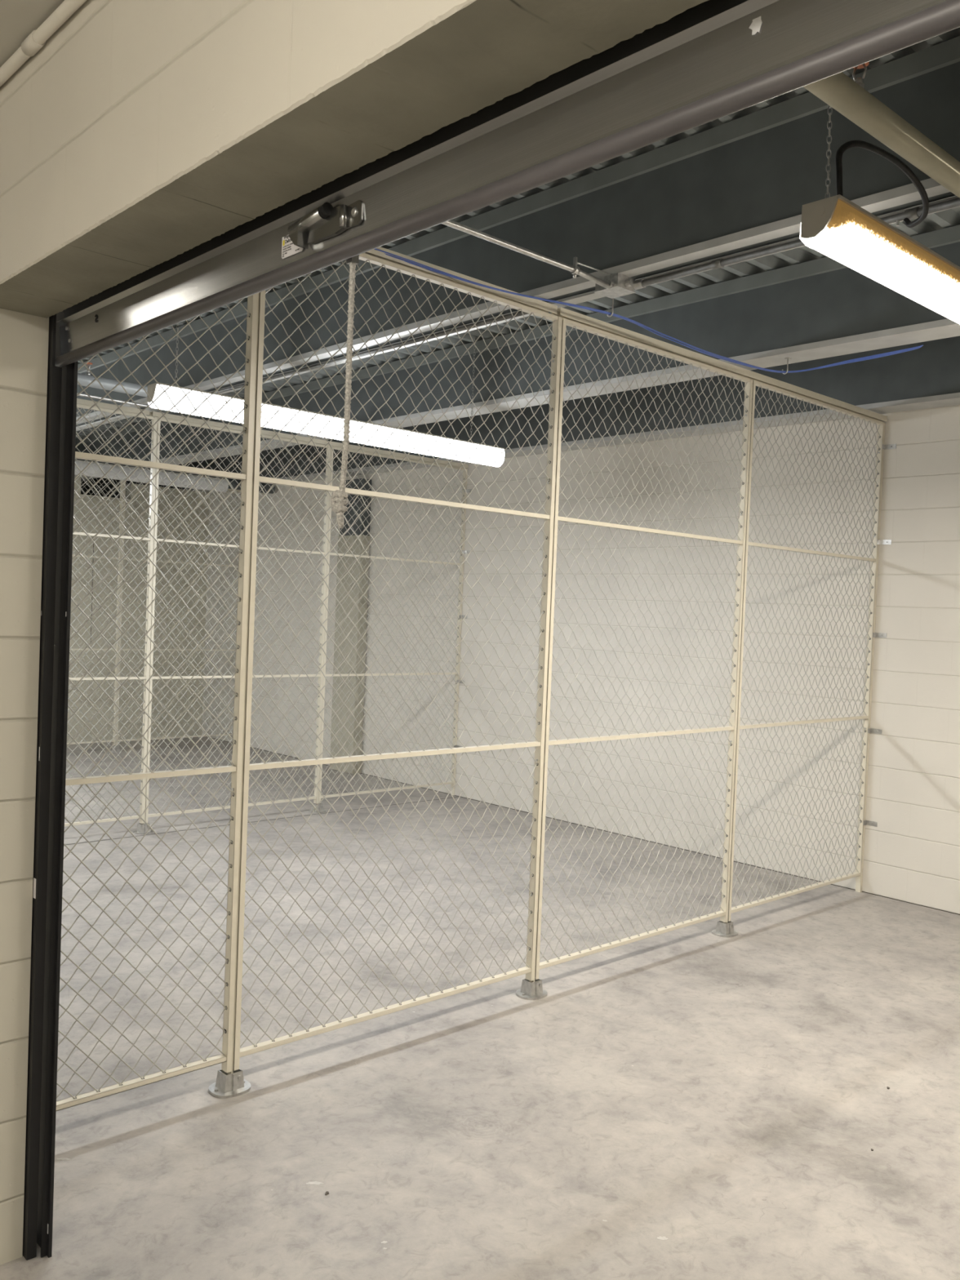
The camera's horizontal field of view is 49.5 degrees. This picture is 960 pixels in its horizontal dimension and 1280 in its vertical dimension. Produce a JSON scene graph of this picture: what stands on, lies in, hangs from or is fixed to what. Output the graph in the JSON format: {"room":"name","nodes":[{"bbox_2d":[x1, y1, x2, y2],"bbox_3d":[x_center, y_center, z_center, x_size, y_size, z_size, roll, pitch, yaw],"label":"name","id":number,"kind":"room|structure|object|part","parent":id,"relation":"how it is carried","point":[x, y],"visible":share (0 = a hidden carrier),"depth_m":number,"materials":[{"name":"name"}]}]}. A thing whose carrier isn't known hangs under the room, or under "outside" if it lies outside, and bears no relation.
{"room":"storage facility","nodes":[
{"label":"storage facility","id":0,"kind":"room"},
{"bbox_2d":[0,0,64,67],"bbox_3d":[-3.403,-1.458,2.694,2.931,0.200,15.550,1,2,-43],"label":"ceiling","id":1,"kind":"structure","parent":0,"point":[19,19],"depth_m":2.09,"materials":[{"name":"beige paint"}]},
{"bbox_2d":[74,459,150,483],"label":"light fixture","id":2,"kind":"object","parent":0,"point":[91,471],"depth_m":9.13,"materials":[{"name":"paint"}]},
{"bbox_2d":[80,464,180,497],"bbox_3d":[-5.796,-1.928,11.667,5.800,1.150,0.100,1,2,-43],"label":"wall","id":3,"kind":"structure","parent":0,"point":[101,481],"depth_m":12.72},
{"bbox_2d":[66,476,209,742],"bbox_3d":[-5.405,-0.352,11.379,5.583,3.050,0.200,1,2,-43],"label":"wall","id":4,"kind":"structure","parent":0,"point":[91,505],"depth_m":12.44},
{"bbox_2d":[90,539,93,640],"bbox_3d":[-4.492,-0.560,12.072,0.006,1.200,0.002,1,2,-43],"label":"trim","id":5,"kind":"structure","parent":4,"relation":"attached to","point":[93,540],"depth_m":12.07,"materials":[{"name":"beige metal"}]},
{"bbox_2d":[158,471,228,492],"label":"light fixture","id":6,"kind":"object","parent":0,"point":[203,485],"depth_m":9.64,"materials":[{"name":"paint"}]},
{"bbox_2d":[66,796,457,844],"bbox_3d":[-2.158,1.402,7.694,5.374,0.001,0.012,1,2,-43],"label":"fence rail","id":7,"kind":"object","parent":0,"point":[455,797],"depth_m":8.10,"materials":[{"name":"beige metal"}]},
{"bbox_2d":[0,0,708,1265],"bbox_3d":[-2.304,-0.326,3.783,0.186,3.650,15.150,1,2,-43],"label":"wall","id":8,"kind":"structure","parent":0,"point":[140,134],"depth_m":1.83,"materials":[{"name":"beige paint"}]},
{"bbox_2d":[0,0,86,87],"bbox_3d":[-2.056,-1.303,3.370,0.030,0.030,10.500,1,2,-43],"label":"conduit","id":9,"kind":"object","parent":8,"relation":"attached to","point":[37,39],"visible":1,"depth_m":2.11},
{"bbox_2d":[22,310,77,1260],"bbox_3d":[-1.111,0.278,2.665,0.055,2.600,0.136,1,2,-43],"label":"guide","id":10,"kind":"object","parent":8,"relation":"attached to","point":[62,382],"visible":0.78,"depth_m":2.64,"materials":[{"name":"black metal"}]},
{"bbox_2d":[54,0,959,367],"bbox_3d":[-0.005,-0.765,1.481,0.049,0.305,3.096,1,2,-43],"label":"door","id":11,"kind":"structure","parent":10,"relation":"attached to","point":[713,60],"depth_m":1.39,"materials":[{"name":"metal"}]},
{"bbox_2d":[330,254,359,528],"bbox_3d":[-0.226,-0.422,1.741,0.027,0.470,0.031,1,2,-43],"label":"rope","id":12,"kind":"object","parent":11,"relation":"hanging from","point":[340,496],"visible":0.97,"depth_m":1.73,"materials":[{"name":"fabric"}]},
{"bbox_2d":[0,736,959,1279],"bbox_3d":[-1.407,1.587,4.734,8.700,0.151,15.550,1,2,-43],"label":"floor","id":13,"kind":"structure","parent":0,"point":[691,1102],"depth_m":3.88,"materials":[{"name":"concrete"}]},
{"bbox_2d":[56,1157,69,1159],"bbox_3d":[-1.252,1.560,3.133,0.046,0.001,0.013,2,2,-12],"label":"light","id":14,"kind":"object","parent":13,"relation":"on","point":[57,1158],"depth_m":3.13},
{"bbox_2d":[107,480,124,752],"bbox_3d":[-3.957,-0.266,11.428,0.140,2.990,0.124,1,2,-43],"label":"fence post","id":15,"kind":"object","parent":13,"relation":"on","point":[116,748],"visible":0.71,"depth_m":11.43,"materials":[{"name":"beige metal"}]},
{"bbox_2d":[66,474,123,745],"bbox_3d":[-4.506,-0.311,10.917,1.490,2.924,0.036,1,2,-43],"label":"mesh fence","id":16,"kind":"object","parent":15,"relation":"attached to","point":[121,500],"visible":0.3,"depth_m":11.29,"materials":[{"name":"metal"}]},
{"bbox_3d":[-4.562,1.101,10.955,1.450,0.017,0.030,1,2,-43],"label":"rail","id":17,"kind":"part","parent":16,"relation":"part of","materials":[{"name":"beige metal"}]},
{"bbox_3d":[-4.522,0.097,10.928,1.450,0.017,0.030,1,2,-43],"label":"rail","id":18,"kind":"part","parent":16,"relation":"part of","materials":[{"name":"beige metal"}]},
{"bbox_3d":[-4.483,-0.899,10.901,1.450,0.017,0.030,1,2,-43],"label":"rail","id":19,"kind":"part","parent":16,"relation":"part of","materials":[{"name":"beige metal"}]},
{"bbox_2d":[226,488,240,492],"bbox_3d":[-4.771,-1.796,10.577,5.367,0.034,0.054,1,2,-43],"label":"channel","id":20,"kind":"object","parent":15,"relation":"attached to","point":[228,490],"visible":0.02,"depth_m":12.30,"materials":[{"name":"beige paint"}]},
{"bbox_2d":[133,417,157,834],"bbox_3d":[-2.381,-0.098,7.514,0.140,2.990,0.124,1,2,-43],"label":"fence post","id":21,"kind":"object","parent":13,"relation":"on","point":[142,828],"visible":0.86,"depth_m":7.51,"materials":[{"name":"beige metal"}]},
{"bbox_2d":[64,404,156,826],"bbox_3d":[-2.930,-0.143,7.003,1.490,2.924,0.036,1,2,-43],"label":"mesh fence","id":22,"kind":"object","parent":21,"relation":"attached to","point":[145,677],"visible":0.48,"depth_m":7.36,"materials":[{"name":"metal"}]},
{"bbox_3d":[-2.986,1.269,7.041,1.450,0.017,0.030,1,2,-43],"label":"rail","id":23,"kind":"part","parent":22,"relation":"part of","materials":[{"name":"beige metal"}]},
{"bbox_3d":[-2.946,0.265,7.014,1.450,0.017,0.030,1,2,-43],"label":"rail","id":24,"kind":"part","parent":22,"relation":"part of","materials":[{"name":"beige metal"}]},
{"bbox_3d":[-2.906,-0.731,6.988,1.450,0.017,0.030,1,2,-43],"label":"rail","id":25,"kind":"part","parent":22,"relation":"part of","materials":[{"name":"beige metal"}]},
{"bbox_2d":[76,398,149,415],"bbox_3d":[-3.216,-1.628,6.644,2.310,0.034,0.054,1,2,-43],"label":"channel","id":26,"kind":"object","parent":22,"relation":"attached to","point":[81,402],"visible":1,"depth_m":7.22,"materials":[{"name":"beige paint"}]},
{"bbox_3d":[-2.872,-1.595,6.965,1.450,0.017,0.030,1,2,-43],"label":"rail","id":27,"kind":"part","parent":22,"relation":"part of","materials":[{"name":"beige metal"}]},
{"bbox_2d":[145,417,330,822],"bbox_3d":[-1.829,-0.127,8.023,1.490,2.924,0.036,1,2,-43],"label":"mesh fence","id":28,"kind":"object","parent":21,"relation":"attached to","point":[315,797],"visible":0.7,"depth_m":7.94,"materials":[{"name":"metal"}]},
{"bbox_3d":[-1.885,1.285,8.060,1.450,0.017,0.030,1,2,-43],"label":"rail","id":29,"kind":"part","parent":28,"relation":"part of","materials":[{"name":"beige metal"}]},
{"bbox_3d":[-1.845,0.281,8.034,1.450,0.017,0.030,1,2,-43],"label":"rail","id":30,"kind":"part","parent":28,"relation":"part of","materials":[{"name":"beige metal"}]},
{"bbox_3d":[-1.806,-0.714,8.007,1.450,0.017,0.030,1,2,-43],"label":"rail","id":31,"kind":"part","parent":28,"relation":"part of","materials":[{"name":"beige metal"}]},
{"bbox_3d":[-1.771,-1.578,7.984,1.450,0.017,0.030,1,2,-43],"label":"rail","id":32,"kind":"part","parent":28,"relation":"part of","materials":[{"name":"beige metal"}]},
{"bbox_2d":[149,411,468,468],"bbox_3d":[-1.237,-1.598,8.476,3.032,0.034,0.054,1,2,-43],"label":"channel","id":33,"kind":"object","parent":21,"relation":"attached to","point":[158,415],"visible":0.85,"depth_m":8.29,"materials":[{"name":"beige paint"}]},
{"bbox_2d":[208,292,259,1098],"bbox_3d":[-0.811,0.070,3.586,0.140,2.990,0.124,1,2,-43],"label":"fence post","id":34,"kind":"object","parent":13,"relation":"on","point":[231,1084],"visible":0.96,"depth_m":3.59,"materials":[{"name":"beige metal"}]},
{"bbox_2d":[56,293,257,1111],"bbox_3d":[-1.127,0.028,3.291,0.855,2.924,0.036,1,2,-43],"label":"mesh fence","id":35,"kind":"object","parent":34,"relation":"attached to","point":[225,1057],"visible":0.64,"depth_m":3.43,"materials":[{"name":"beige metal"}]},
{"bbox_3d":[-1.183,1.440,3.329,0.815,0.017,0.030,1,2,-43],"label":"rail","id":36,"kind":"part","parent":35,"relation":"part of","materials":[{"name":"beige metal"}]},
{"bbox_3d":[-1.143,0.436,3.302,0.815,0.017,0.030,1,2,-43],"label":"rail","id":37,"kind":"part","parent":35,"relation":"part of","materials":[{"name":"beige metal"}]},
{"bbox_3d":[-1.104,-0.559,3.275,0.815,0.017,0.030,1,2,-43],"label":"rail","id":38,"kind":"part","parent":35,"relation":"part of","materials":[{"name":"beige metal"}]},
{"bbox_2d":[233,253,561,1070],"bbox_3d":[-0.260,0.041,4.094,1.490,2.924,0.036,1,2,-43],"label":"mesh fence","id":39,"kind":"object","parent":34,"relation":"attached to","point":[529,970],"visible":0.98,"depth_m":4.04,"materials":[{"name":"beige metal"}]},
{"bbox_3d":[-0.316,1.453,4.132,1.450,0.017,0.030,1,2,-43],"label":"rail","id":40,"kind":"part","parent":39,"relation":"part of","materials":[{"name":"beige metal"}]},
{"bbox_3d":[-0.276,0.449,4.105,1.450,0.017,0.030,1,2,-43],"label":"rail","id":41,"kind":"part","parent":39,"relation":"part of","materials":[{"name":"beige metal"}]},
{"bbox_3d":[-0.236,-0.546,4.078,1.450,0.017,0.030,1,2,-43],"label":"rail","id":42,"kind":"part","parent":39,"relation":"part of","materials":[{"name":"beige metal"}]},
{"bbox_3d":[-0.202,-1.411,4.055,1.450,0.017,0.030,1,2,-43],"label":"rail","id":43,"kind":"part","parent":39,"relation":"part of","materials":[{"name":"beige metal"}]},
{"bbox_2d":[364,246,557,314],"bbox_3d":[-0.533,-1.444,3.747,2.315,0.034,0.054,1,2,-43],"label":"channel","id":44,"kind":"object","parent":34,"relation":"attached to","point":[539,304],"visible":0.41,"depth_m":4.17,"materials":[{"name":"beige paint"}]},
{"bbox_2d":[306,1181,324,1185],"bbox_3d":[-0.483,1.593,3.058,0.056,0.001,0.019,2,2,2],"label":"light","id":45,"kind":"object","parent":13,"relation":"on","point":[308,1183],"depth_m":3.06,"materials":[{"name":"white"}]},
{"bbox_2d":[308,447,331,813],"bbox_3d":[-1.280,-0.082,8.533,0.140,2.990,0.124,1,2,-43],"label":"fence post","id":46,"kind":"object","parent":13,"relation":"on","point":[320,807],"visible":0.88,"depth_m":8.54,"materials":[{"name":"beige metal"}]},
{"bbox_2d":[329,478,371,773],"bbox_3d":[-1.326,-0.144,10.692,0.115,2.985,0.400,1,2,-43],"label":"wall column","id":47,"kind":"structure","parent":13,"relation":"on","point":[344,605],"depth_m":10.59,"materials":[{"name":"paint"}]},
{"bbox_2d":[515,318,562,999],"bbox_3d":[0.289,0.086,4.605,0.140,2.990,0.124,1,2,-43],"label":"fence post","id":48,"kind":"object","parent":13,"relation":"on","point":[529,990],"visible":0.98,"depth_m":4.61,"materials":[{"name":"beige metal"}]},
{"bbox_2d":[534,317,752,979],"bbox_3d":[0.841,0.058,5.113,1.490,2.924,0.036,1,2,-43],"label":"mesh fence","id":49,"kind":"object","parent":48,"relation":"attached to","point":[722,913],"visible":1,"depth_m":5.09,"materials":[{"name":"metal"}]},
{"bbox_3d":[0.784,1.470,5.151,1.450,0.017,0.030,1,2,-43],"label":"rail","id":50,"kind":"part","parent":49,"relation":"part of","materials":[{"name":"beige metal"}]},
{"bbox_3d":[0.825,0.466,5.124,1.450,0.017,0.030,1,2,-43],"label":"rail","id":51,"kind":"part","parent":49,"relation":"part of","materials":[{"name":"beige metal"}]},
{"bbox_3d":[0.864,-0.530,5.097,1.450,0.017,0.030,1,2,-43],"label":"rail","id":52,"kind":"part","parent":49,"relation":"part of","materials":[{"name":"beige metal"}]},
{"bbox_3d":[0.899,-1.394,5.074,1.450,0.017,0.030,1,2,-43],"label":"rail","id":53,"kind":"part","parent":49,"relation":"part of","materials":[{"name":"beige metal"}]},
{"bbox_2d":[551,306,887,422],"bbox_3d":[1.444,-1.414,5.577,3.032,0.034,0.054,1,2,-43],"label":"rail","id":54,"kind":"object","parent":48,"relation":"attached to","point":[562,312],"visible":0.73,"depth_m":5.28,"materials":[{"name":"beige metal"}]},
{"bbox_2d":[657,1235,668,1239],"bbox_3d":[0.501,1.638,2.853,0.032,0.001,0.018,2,2,2],"label":"debris","id":55,"kind":"object","parent":13,"relation":"on","point":[659,1237],"depth_m":2.85,"materials":[{"name":"white paper"}]},
{"bbox_2d":[711,392,752,937],"bbox_3d":[1.390,0.102,5.624,0.140,2.990,0.124,1,2,-43],"label":"fence post","id":56,"kind":"object","parent":13,"relation":"on","point":[723,929],"visible":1,"depth_m":5.63,"materials":[{"name":"beige metal"}]},
{"bbox_2d":[75,26,959,438],"bbox_3d":[-0.260,-2.024,5.849,5.583,0.105,15.967,1,2,-43],"label":"ceiling","id":57,"kind":"structure","parent":0,"point":[950,217],"depth_m":5.46,"materials":[{"name":"paint"}]},
{"bbox_2d":[174,323,179,385],"bbox_3d":[-1.557,-1.663,5.377,0.011,0.691,0.011,1,2,-43],"label":"chain","id":58,"kind":"object","parent":57,"relation":"hanging from","point":[177,323],"visible":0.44,"depth_m":5.38,"materials":[{"name":"grey metal"}]},
{"bbox_2d":[146,382,244,423],"label":"light fixture","id":59,"kind":"object","parent":58,"relation":"hanging from","point":[176,394],"depth_m":5.40,"materials":[{"name":"white plastic"}]},
{"bbox_2d":[261,402,344,440],"label":"light fixture","id":60,"kind":"object","parent":58,"relation":"hanging from","point":[268,410],"depth_m":5.85,"materials":[{"name":"white plastic"}]},
{"bbox_2d":[349,419,504,466],"label":"light fixture","id":61,"kind":"object","parent":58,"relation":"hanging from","point":[369,428],"depth_m":6.45,"materials":[{"name":"white plastic"}]},
{"bbox_2d":[470,333,475,435],"bbox_3d":[-0.046,-1.640,6.776,0.011,0.691,0.011,1,2,-43],"label":"chain","id":62,"kind":"object","parent":57,"relation":"hanging from","point":[474,334],"visible":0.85,"depth_m":6.78,"materials":[{"name":"grey metal"}]},
{"bbox_2d":[74,224,959,480],"bbox_3d":[0.445,-1.735,6.556,0.200,0.436,15.580,1,2,-43],"label":"joist","id":63,"kind":"object","parent":57,"relation":"attached to","point":[822,308],"visible":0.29,"depth_m":5.85,"materials":[{"name":"metal"}]},
{"bbox_2d":[782,357,791,373],"bbox_3d":[1.564,-1.399,5.328,0.024,0.080,0.043,1,2,-43],"label":"hook","id":64,"kind":"object","parent":63,"relation":"attached to","point":[787,358],"visible":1,"depth_m":5.32,"materials":[{"name":"silver metal"}]},
{"bbox_2d":[374,248,922,372],"bbox_3d":[0.288,-1.413,4.257,3.836,0.086,0.609,1,2,-30],"label":"cable","id":65,"kind":"object","parent":64,"relation":"hanging from","point":[375,248],"visible":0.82,"depth_m":4.39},
{"bbox_2d":[383,253,922,372],"bbox_3d":[0.284,-1.414,4.264,3.840,0.085,0.611,1,2,-30],"label":"cable","id":66,"kind":"object","parent":64,"relation":"hanging from","point":[384,253],"visible":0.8,"depth_m":4.36,"materials":[{"name":"blue plastic"}]},
{"bbox_2d":[405,261,921,368],"bbox_3d":[0.276,-1.414,4.279,3.848,0.086,0.617,1,2,-29],"label":"cable","id":67,"kind":"object","parent":64,"relation":"hanging from","point":[406,261],"visible":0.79,"depth_m":4.79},
{"bbox_2d":[427,269,920,368],"bbox_3d":[0.272,-1.415,4.286,3.853,0.085,0.619,1,2,-29],"label":"cable","id":68,"kind":"object","parent":64,"relation":"hanging from","point":[428,269],"visible":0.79,"depth_m":5.03,"materials":[{"name":"blue plastic"}]},
{"bbox_2d":[440,272,923,373],"bbox_3d":[0.280,-1.414,4.271,3.844,0.085,0.614,1,2,-29],"label":"cable","id":69,"kind":"object","parent":64,"relation":"hanging from","point":[440,273],"visible":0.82,"depth_m":4.95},
{"bbox_2d":[75,35,959,431],"bbox_3d":[-0.644,-1.752,5.547,0.200,0.436,15.580,1,2,-43],"label":"joist","id":70,"kind":"object","parent":57,"relation":"attached to","point":[743,184],"visible":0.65,"depth_m":4.10,"materials":[{"name":"metal"}]},
{"bbox_2d":[77,362,147,397],"bbox_3d":[-2.105,-1.563,6.349,3.400,0.138,0.068,1,2,-43],"label":"pipe","id":71,"kind":"object","parent":70,"relation":"attached to","point":[84,380],"visible":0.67,"depth_m":6.22,"materials":[{"name":"grey metal"}]},
{"bbox_2d":[76,392,306,435],"bbox_3d":[-2.283,-1.452,6.246,3.000,0.017,0.018,1,2,-43],"label":"conduit","id":72,"kind":"object","parent":71,"relation":"attached to","point":[80,394],"visible":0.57,"depth_m":6.34,"materials":[{"name":"silver metal"}]},
{"bbox_2d":[75,458,275,493],"bbox_3d":[-4.288,-1.750,10.072,5.250,0.120,0.120,1,2,-43],"label":"pipe","id":73,"kind":"object","parent":70,"relation":"attached to","point":[233,483],"visible":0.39,"depth_m":11.47,"materials":[{"name":"grey metal"}]},
{"bbox_2d":[210,311,528,393],"bbox_3d":[-0.733,-1.521,5.644,0.020,0.019,2.940,1,2,-43],"label":"conduit","id":74,"kind":"object","parent":70,"relation":"attached to","point":[519,313],"visible":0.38,"depth_m":5.32,"materials":[{"name":"silver metal"}]},
{"bbox_2d":[441,220,611,289],"bbox_3d":[-0.232,-1.419,3.412,2.061,0.076,0.053,1,2,-43],"label":"conduit","id":75,"kind":"object","parent":70,"relation":"attached to","point":[574,269],"visible":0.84,"depth_m":3.79,"materials":[{"name":"silver metal"}]},
{"bbox_2d":[606,297,613,316],"bbox_3d":[0.551,-1.406,4.376,0.024,0.097,0.043,1,2,-43],"label":"hook","id":76,"kind":"object","parent":70,"relation":"attached to","point":[611,315],"visible":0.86,"depth_m":4.37,"materials":[{"name":"grey metal"}]},
{"bbox_2d":[593,272,646,298],"bbox_3d":[0.554,-1.419,4.167,0.154,0.056,0.162,1,2,-43],"label":"junction box","id":77,"kind":"object","parent":70,"relation":"attached to","point":[621,285],"visible":0.99,"depth_m":4.15,"materials":[{"name":"grey metal"}]},
{"bbox_3d":[0.540,-1.396,4.181,0.112,0.004,0.124,1,2,-43],"label":"plate","id":78,"kind":"part","parent":77,"relation":"part of","materials":[{"name":"grey metal"}]},
{"bbox_2d":[641,197,959,286],"bbox_3d":[2.602,-1.280,2.038,0.033,0.044,5.825,1,2,-43],"label":"conduit","id":79,"kind":"object","parent":70,"relation":"attached to","point":[913,213],"visible":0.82,"depth_m":3.73,"materials":[{"name":"grey metal"}]},
{"bbox_2d":[803,61,959,198],"bbox_3d":[1.852,-1.368,3.456,5.280,0.142,0.072,1,2,-43],"label":"pipe","id":80,"kind":"object","parent":70,"relation":"attached to","point":[849,97],"visible":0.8,"depth_m":2.68,"materials":[{"name":"beige metal"}]},
{"bbox_2d":[800,106,959,324],"bbox_3d":[1.791,-1.418,3.529,2.450,0.816,0.116,1,2,-43],"label":"light fixture","id":81,"kind":"object","parent":57,"relation":"hanging from","point":[835,227],"depth_m":2.85,"materials":[{"name":"white"}]},
{"bbox_3d":[0.933,-1.494,2.772,0.011,0.691,0.025,1,2,-43],"label":"chain","id":82,"kind":"part","parent":81,"relation":"part of","materials":[{"name":"grey metal"}]},
{"bbox_2d":[835,140,928,227],"bbox_3d":[1.202,-1.247,3.018,0.135,0.212,0.749,3,2,35],"label":"conduit","id":83,"kind":"object","parent":81,"relation":"on","point":[860,144],"visible":0.99,"depth_m":2.86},
{"bbox_2d":[202,404,959,914],"bbox_3d":[1.776,0.035,7.579,0.200,3.050,15.150,1,2,-43],"label":"wall","id":84,"kind":"structure","parent":0,"point":[912,855],"depth_m":7.68,"materials":[{"name":"white paint"}]},
{"bbox_2d":[452,514,466,795],"bbox_3d":[-0.186,-0.066,9.546,0.006,2.990,0.032,1,2,-43],"label":"fence post","id":85,"kind":"object","parent":84,"relation":"attached to","point":[453,788],"visible":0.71,"depth_m":9.57,"materials":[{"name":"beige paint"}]},
{"bbox_2d":[319,446,467,803],"bbox_3d":[-0.731,-0.110,9.040,1.490,2.924,0.036,1,2,-43],"label":"mesh fence","id":86,"kind":"object","parent":85,"relation":"attached to","point":[452,783],"visible":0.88,"depth_m":9.04,"materials":[{"name":"metal"}]},
{"bbox_3d":[-0.787,1.302,9.077,1.450,0.017,0.030,1,2,-43],"label":"rail","id":87,"kind":"part","parent":86,"relation":"part of","materials":[{"name":"beige metal"}]},
{"bbox_3d":[-0.747,0.298,9.050,1.450,0.017,0.030,1,2,-43],"label":"rail","id":88,"kind":"part","parent":86,"relation":"part of","materials":[{"name":"beige metal"}]},
{"bbox_3d":[-0.707,-0.698,9.024,1.450,0.017,0.030,1,2,-43],"label":"rail","id":89,"kind":"part","parent":86,"relation":"part of","materials":[{"name":"beige metal"}]},
{"bbox_3d":[-0.673,-1.562,9.001,1.450,0.017,0.030,1,2,-43],"label":"rail","id":90,"kind":"part","parent":86,"relation":"part of","materials":[{"name":"beige metal"}]},
{"bbox_2d":[456,680,465,683],"bbox_3d":[-0.175,0.381,9.507,0.034,0.030,0.075,1,2,-43],"label":"clip","id":91,"kind":"object","parent":84,"relation":"attached to","point":[457,681],"visible":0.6,"depth_m":9.52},
{"bbox_2d":[459,614,467,618],"bbox_3d":[-0.152,-0.211,9.492,0.034,0.030,0.075,1,2,-43],"label":"clip","id":92,"kind":"object","parent":84,"relation":"attached to","point":[463,616],"visible":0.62,"depth_m":9.51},
{"bbox_2d":[462,550,470,553],"bbox_3d":[-0.128,-0.801,9.476,0.034,0.030,0.075,1,2,-43],"label":"clip","id":93,"kind":"object","parent":84,"relation":"attached to","point":[463,551],"visible":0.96,"depth_m":9.49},
{"bbox_2d":[464,488,472,492],"bbox_3d":[-0.106,-1.357,9.461,0.034,0.030,0.075,1,2,-43],"label":"clip","id":94,"kind":"object","parent":84,"relation":"attached to","point":[466,490],"visible":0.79,"depth_m":9.48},
{"bbox_2d":[179,335,959,492],"bbox_3d":[1.539,-1.719,7.568,0.200,0.436,15.580,1,2,-43],"label":"joist","id":95,"kind":"object","parent":84,"relation":"on","point":[927,376],"visible":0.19,"depth_m":7.44,"materials":[{"name":"metal"}]},
{"bbox_2d":[205,736,959,915],"bbox_3d":[1.640,1.556,7.550,0.005,0.004,15.150,1,2,-43],"label":"trim","id":96,"kind":"structure","parent":84,"relation":"attached to","point":[206,736],"depth_m":7.71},
{"bbox_2d":[855,422,885,892],"bbox_3d":[2.486,0.119,6.639,0.026,2.990,0.032,1,2,-43],"label":"fence post","id":97,"kind":"object","parent":84,"relation":"attached to","point":[858,884],"visible":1,"depth_m":6.64,"materials":[{"name":"beige metal"}]},
{"bbox_2d":[728,379,884,921],"bbox_3d":[1.941,0.074,6.132,1.490,2.924,0.036,1,2,-43],"label":"mesh fence","id":98,"kind":"object","parent":97,"relation":"attached to","point":[881,425],"visible":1,"depth_m":6.14,"materials":[{"name":"metal"}]},
{"bbox_3d":[1.885,1.486,6.170,1.450,0.017,0.030,1,2,-43],"label":"rail","id":99,"kind":"part","parent":98,"relation":"part of","materials":[{"name":"beige metal"}]},
{"bbox_3d":[1.925,0.482,6.143,1.450,0.017,0.030,1,2,-43],"label":"rail","id":100,"kind":"part","parent":98,"relation":"part of","materials":[{"name":"beige metal"}]},
{"bbox_3d":[1.965,-0.513,6.116,1.450,0.017,0.030,1,2,-43],"label":"rail","id":101,"kind":"part","parent":98,"relation":"part of","materials":[{"name":"beige metal"}]},
{"bbox_3d":[1.999,-1.377,6.093,1.450,0.017,0.030,1,2,-43],"label":"rail","id":102,"kind":"part","parent":98,"relation":"part of","materials":[{"name":"beige metal"}]},
{"bbox_2d":[863,820,877,826],"bbox_3d":[2.482,1.167,6.625,0.034,0.030,0.075,1,2,-43],"label":"clip","id":103,"kind":"object","parent":84,"relation":"attached to","point":[865,822],"visible":1,"depth_m":6.64,"materials":[{"name":"silver metal"}]},
{"bbox_2d":[867,728,882,733],"bbox_3d":[2.505,0.579,6.609,0.034,0.030,0.075,1,2,-43],"label":"clip","id":104,"kind":"object","parent":84,"relation":"attached to","point":[870,730],"visible":1,"depth_m":6.62,"materials":[{"name":"silver metal"}]},
{"bbox_2d":[872,632,886,637],"bbox_3d":[2.530,-0.030,6.593,0.034,0.030,0.075,1,2,-43],"label":"clip","id":105,"kind":"object","parent":84,"relation":"attached to","point":[874,634],"visible":1,"depth_m":6.61,"materials":[{"name":"silver metal"}]},
{"bbox_2d":[877,539,891,544],"bbox_3d":[2.553,-0.619,6.577,0.034,0.030,0.075,1,2,-43],"label":"clip","id":106,"kind":"object","parent":84,"relation":"attached to","point":[879,541],"visible":1,"depth_m":6.59,"materials":[{"name":"beige metal"}]},
{"bbox_2d":[882,444,896,449],"bbox_3d":[2.577,-1.219,6.561,0.034,0.030,0.075,1,2,-43],"label":"clip","id":107,"kind":"object","parent":84,"relation":"attached to","point":[890,446],"visible":1,"depth_m":6.58,"materials":[{"name":"metal"}]},
{"bbox_3d":[-2.863,-0.250,12.441,0.006,2.990,0.032,1,2,-43],"label":"fence post","id":108,"kind":"object","parent":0,"visible":0},
{"bbox_2d":[115,480,240,745],"bbox_3d":[-3.408,-0.295,11.934,1.490,2.924,0.036,1,2,-43],"label":"mesh fence","id":109,"kind":"object","parent":108,"relation":"attached to","point":[227,492],"visible":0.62,"depth_m":11.89,"materials":[{"name":"metal"}]},
{"bbox_3d":[-3.464,1.117,11.972,1.450,0.017,0.030,1,2,-43],"label":"rail","id":110,"kind":"part","parent":109,"relation":"part of","materials":[{"name":"beige metal"}]},
{"bbox_3d":[-3.424,0.114,11.945,1.450,0.017,0.030,1,2,-43],"label":"rail","id":111,"kind":"part","parent":109,"relation":"part of","materials":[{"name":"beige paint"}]},
{"bbox_3d":[-3.384,-0.882,11.918,1.450,0.017,0.030,1,2,-43],"label":"rail","id":112,"kind":"part","parent":109,"relation":"part of","materials":[{"name":"beige metal"}]}
]}

